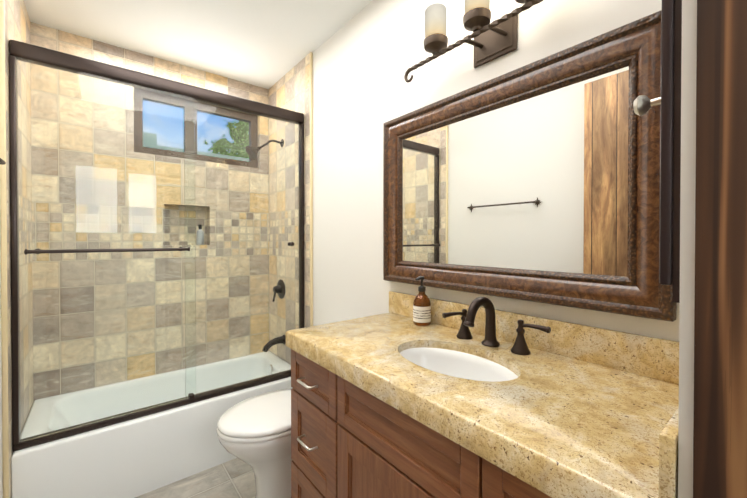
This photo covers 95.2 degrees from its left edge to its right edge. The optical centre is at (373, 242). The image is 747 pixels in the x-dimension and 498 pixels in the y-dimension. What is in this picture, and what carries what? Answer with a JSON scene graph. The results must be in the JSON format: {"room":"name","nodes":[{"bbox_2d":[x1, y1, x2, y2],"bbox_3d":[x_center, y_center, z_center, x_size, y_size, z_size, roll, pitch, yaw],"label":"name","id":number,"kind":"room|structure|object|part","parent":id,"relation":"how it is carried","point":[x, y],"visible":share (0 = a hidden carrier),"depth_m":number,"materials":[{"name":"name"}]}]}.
{"room":"bathroom","nodes":[
{"label":"bathroom","id":0,"kind":"room"},
{"bbox_2d":[0,245,2,497],"bbox_3d":[-1.151,0.023,0.870,0.120,2.380,2.749,0,1,-39],"label":"wall","id":1,"kind":"structure","parent":0,"point":[1,474],"depth_m":1.29,"materials":[{"name":"white paint"}]},
{"bbox_2d":[0,0,8,497],"bbox_3d":[-1.413,0.019,1.305,0.016,2.380,0.016,0,1,-39],"label":"trim","id":2,"kind":"structure","parent":1,"relation":"attached to","point":[4,318],"depth_m":1.30,"materials":[{"name":"beige stone"}]},
{"bbox_2d":[5,0,30,497],"bbox_3d":[-1.689,0.016,1.645,0.013,2.380,0.867,0,1,-39],"label":"wall tiles","id":3,"kind":"structure","parent":1,"relation":"attached to","point":[17,23],"depth_m":1.36,"materials":[{"name":"beige tile"}]},
{"bbox_2d":[30,22,268,104],"bbox_3d":[-1.375,0.010,2.307,1.573,2.380,0.170,0,1,-39],"label":"wall","id":4,"kind":"structure","parent":0,"point":[62,41],"depth_m":2.12,"materials":[{"name":"tile"}]},
{"bbox_2d":[135,458,255,497],"bbox_3d":[-0.124,1.253,0.873,2.395,0.080,4.249,0,1,-39],"label":"floor","id":5,"kind":"structure","parent":0,"point":[234,478],"depth_m":1.69,"materials":[{"name":"tile"}]},
{"bbox_2d":[11,377,291,497],"bbox_3d":[-1.127,1.023,2.008,1.305,0.360,0.618,0,1,-39],"label":"bathtub","id":6,"kind":"object","parent":5,"relation":"on","point":[135,457],"visible":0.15,"depth_m":1.60,"materials":[{"name":"white ceramic"}]},
{"bbox_2d":[9,40,303,450],"bbox_3d":[-0.955,0.012,1.786,1.305,1.664,0.115,0,1,-39],"label":"shower door","id":7,"kind":"structure","parent":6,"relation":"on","point":[157,240],"depth_m":1.65,"materials":[{"name":"clear glass"}]},
{"bbox_3d":[-1.199,0.026,1.595,0.663,1.580,0.008,0,1,-39],"label":"glass","id":8,"kind":"part","parent":7,"relation":"part of","materials":[{"name":"clear glass"}]},
{"bbox_3d":[-0.733,0.023,2.003,0.665,1.580,0.008,0,1,-39],"label":"glass","id":9,"kind":"part","parent":7,"relation":"part of","materials":[{"name":"clear glass"}]},
{"bbox_2d":[216,388,291,497],"bbox_3d":[-0.414,0.856,1.657,0.644,0.700,0.376,0,1,-39],"label":"toilet","id":10,"kind":"object","parent":5,"relation":"on","point":[254,432],"visible":0.48,"depth_m":1.49,"materials":[{"name":"white ceramic"}]},
{"bbox_3d":[-0.470,0.799,1.611,0.499,0.053,0.374,0,1,-39],"label":"seat","id":11,"kind":"part","parent":10,"relation":"part of","materials":[{"name":"white ceramic"}]},
{"bbox_2d":[286,291,678,497],"bbox_3d":[0.210,0.720,0.977,0.538,0.985,1.071,0,1,-39],"label":"bathroom vanity","id":12,"kind":"object","parent":5,"relation":"on","point":[395,402],"visible":0.94,"depth_m":0.80,"materials":[{"name":"beige stone"}]},
{"bbox_2d":[413,276,430,325],"bbox_3d":[0.188,0.224,1.325,0.069,0.188,0.069,0,1,-39],"label":"soap bottle","id":13,"kind":"object","parent":12,"relation":"on","point":[421,309],"visible":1,"depth_m":1.30,"materials":[{"name":"orange glass"}]},
{"bbox_2d":[442,296,550,354],"bbox_3d":[0.340,0.243,1.025,0.156,0.156,0.314,0,1,-39],"label":"faucet","id":14,"kind":"object","parent":12,"relation":"on","point":[520,347],"visible":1,"depth_m":1.04,"materials":[{"name":"brown metal"}]},
{"bbox_2d":[24,0,372,88],"bbox_3d":[-0.124,-1.207,0.852,2.395,0.080,4.249,0,1,-39],"label":"ceiling","id":15,"kind":"structure","parent":0,"point":[267,44],"depth_m":1.87,"materials":[{"name":"white paint"}]},
{"bbox_2d":[313,0,678,341],"bbox_3d":[-0.019,0.015,1.781,0.120,2.380,2.749,0,1,-39],"label":"wall","id":16,"kind":"structure","parent":0,"point":[368,56],"depth_m":1.62,"materials":[{"name":"white paint"}]},
{"bbox_2d":[269,53,309,327],"bbox_3d":[-0.661,0.009,2.473,0.013,2.380,0.867,0,1,-39],"label":"wall tiles","id":17,"kind":"structure","parent":16,"relation":"attached to","point":[290,90],"depth_m":2.19,"materials":[{"name":"beige tile"}]},
{"bbox_2d":[310,52,312,326],"bbox_3d":[-0.388,0.012,2.131,0.016,2.380,0.016,0,1,-39],"label":"trim","id":18,"kind":"structure","parent":16,"relation":"attached to","point":[311,188],"depth_m":2.12,"materials":[{"name":"beige stone"}]},
{"bbox_2d":[404,0,542,82],"bbox_3d":[0.351,-0.719,1.100,0.148,0.209,0.654,0,1,-39],"label":"sconce","id":19,"kind":"object","parent":16,"relation":"attached to","point":[496,39],"visible":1,"depth_m":1.13,"materials":[{"name":"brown metal"}]},
{"bbox_3d":[0.328,-0.762,1.081,0.076,0.122,0.416,0,1,-39],"label":"lamp shade","id":20,"kind":"part","parent":19,"relation":"part of","materials":[{"name":"beige glass"}]},
{"bbox_2d":[383,10,676,321],"bbox_3d":[0.371,-0.180,1.163,0.044,0.710,1.000,0,1,-39],"label":"mirror","id":21,"kind":"object","parent":16,"relation":"attached to","point":[538,181],"visible":0.98,"depth_m":1.01,"materials":[{"name":"brown wood"}]},
{"bbox_3d":[0.383,-0.180,1.173,0.006,0.534,0.824,0,1,-39],"label":"glass","id":22,"kind":"part","parent":21,"relation":"part of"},
{"bbox_2d":[389,291,678,384],"bbox_3d":[0.412,0.273,1.135,0.020,0.095,1.071,0,1,-39],"label":"backsplash","id":23,"kind":"structure","parent":16,"relation":"attached to","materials":[{"name":"stone"}]},
{"bbox_2d":[678,0,696,497],"bbox_3d":[0.644,0.026,0.552,0.629,2.380,0.122,0,1,-39],"label":"wall","id":24,"kind":"structure","parent":0,"point":[687,241],"depth_m":0.40,"materials":[{"name":"white paint"}]},
{"bbox_2d":[633,0,681,302],"bbox_3d":[0.523,-0.367,0.563,0.459,0.875,0.053,0,1,-39],"label":"medicine cabinet","id":25,"kind":"object","parent":24,"relation":"attached to","point":[669,100],"visible":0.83,"depth_m":0.41,"materials":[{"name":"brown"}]},
{"bbox_3d":[0.365,-0.183,0.451,0.027,0.027,0.034,0,1,-39],"label":"knob","id":26,"kind":"part","parent":25,"relation":"part of","materials":[{"name":"silver metal"}]},
{"bbox_3d":[0.531,-0.367,0.553,0.459,0.835,0.012,0,1,-39],"label":"door","id":27,"kind":"part","parent":25,"relation":"part of","materials":[{"name":"brown"}]},
{"bbox_2d":[693,0,746,497],"bbox_3d":[0.405,0.110,0.342,0.007,2.215,0.123,0,1,-39],"label":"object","id":28,"kind":"object","parent":24,"relation":"attached to","point":[720,402],"visible":1,"depth_m":0.37,"materials":[{"name":"brown wood"}]}
]}

